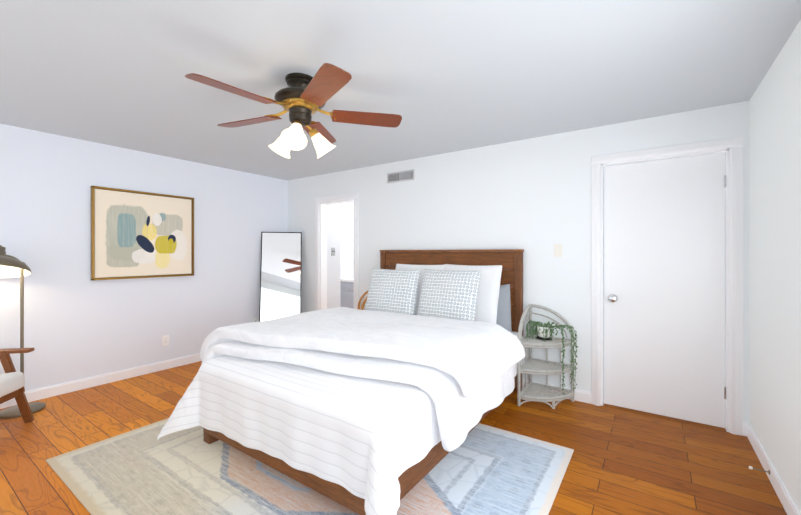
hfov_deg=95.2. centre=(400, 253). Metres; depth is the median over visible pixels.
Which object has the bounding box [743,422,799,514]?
baseboard
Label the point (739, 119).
wall
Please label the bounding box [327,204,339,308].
wall
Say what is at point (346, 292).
bathroom vanity
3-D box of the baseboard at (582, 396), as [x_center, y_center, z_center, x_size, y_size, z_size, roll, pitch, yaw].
[0.547,1.231,3.851,2.613,0.097,0.014,0,0,35]
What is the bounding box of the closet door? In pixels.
[604,153,725,427]
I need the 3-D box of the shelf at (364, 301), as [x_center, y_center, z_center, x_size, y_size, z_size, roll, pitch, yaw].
[-0.475,0.842,4.301,0.387,0.873,0.387,0,0,35]
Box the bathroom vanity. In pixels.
[340,278,353,308]
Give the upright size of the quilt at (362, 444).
0.524 m
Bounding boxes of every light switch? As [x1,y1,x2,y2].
[331,248,334,255]
[554,244,561,256]
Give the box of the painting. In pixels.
[91,186,193,280]
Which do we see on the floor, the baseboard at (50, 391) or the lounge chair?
the lounge chair
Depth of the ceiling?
2.09 m
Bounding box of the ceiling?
[0,0,800,180]
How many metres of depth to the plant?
3.10 m
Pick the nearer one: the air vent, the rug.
the rug
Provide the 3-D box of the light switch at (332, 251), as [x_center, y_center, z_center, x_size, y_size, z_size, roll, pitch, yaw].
[-0.951,-0.022,5.196,0.020,0.116,0.072,0,0,35]
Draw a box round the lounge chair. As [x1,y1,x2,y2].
[0,347,33,422]
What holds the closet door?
in the wall at (531, 197)
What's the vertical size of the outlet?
0.116 m
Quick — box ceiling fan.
[185,63,401,158]
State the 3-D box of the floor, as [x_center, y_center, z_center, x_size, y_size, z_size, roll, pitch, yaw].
[-0.278,1.330,3.002,5.214,0.100,5.890,0,0,35]
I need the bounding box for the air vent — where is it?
[387,169,413,183]
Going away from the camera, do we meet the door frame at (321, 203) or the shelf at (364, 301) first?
the shelf at (364, 301)
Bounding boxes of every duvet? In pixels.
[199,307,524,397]
[201,340,514,451]
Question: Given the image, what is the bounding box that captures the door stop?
[749,466,769,474]
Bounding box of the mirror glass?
[259,232,301,321]
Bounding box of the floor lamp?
[0,245,45,418]
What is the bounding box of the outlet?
[162,335,168,346]
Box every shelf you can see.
[358,291,367,309]
[517,304,577,408]
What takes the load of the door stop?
attached to the baseboard at (786, 500)
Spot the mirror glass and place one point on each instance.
(280, 274)
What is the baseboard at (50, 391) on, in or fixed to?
attached to the wall at (79, 323)
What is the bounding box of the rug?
[45,418,573,514]
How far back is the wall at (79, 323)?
3.62 m
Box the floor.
[0,361,786,514]
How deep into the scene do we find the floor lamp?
2.95 m
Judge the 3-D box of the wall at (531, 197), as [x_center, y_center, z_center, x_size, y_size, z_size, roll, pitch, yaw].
[0.380,0.106,4.047,4.870,2.346,0.120,0,0,35]
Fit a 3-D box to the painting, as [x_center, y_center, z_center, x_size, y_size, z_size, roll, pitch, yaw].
[-2.674,-0.191,3.867,0.045,0.900,0.938,0,0,35]
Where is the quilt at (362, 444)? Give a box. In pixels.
[157,331,524,514]
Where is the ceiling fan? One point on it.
(302, 98)
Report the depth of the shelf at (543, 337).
3.11 m
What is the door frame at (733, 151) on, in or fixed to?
attached to the wall at (531, 197)
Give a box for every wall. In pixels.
[0,124,353,391]
[288,104,729,391]
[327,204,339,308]
[729,101,748,431]
[749,20,800,514]
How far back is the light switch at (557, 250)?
3.26 m
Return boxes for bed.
[157,249,524,514]
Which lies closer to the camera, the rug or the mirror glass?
the rug
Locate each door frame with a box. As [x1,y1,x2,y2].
[315,193,358,310]
[591,136,742,435]
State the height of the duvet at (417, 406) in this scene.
0.405 m
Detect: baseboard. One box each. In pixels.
[0,353,201,408]
[523,379,590,403]
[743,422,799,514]
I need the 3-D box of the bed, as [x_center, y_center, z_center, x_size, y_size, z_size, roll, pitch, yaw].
[-0.156,0.622,2.870,2.014,1.314,2.397,0,0,35]
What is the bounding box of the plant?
[526,320,577,394]
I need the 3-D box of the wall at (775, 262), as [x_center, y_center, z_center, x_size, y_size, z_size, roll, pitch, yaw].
[1.349,0.108,0.876,0.120,2.346,4.240,0,0,35]

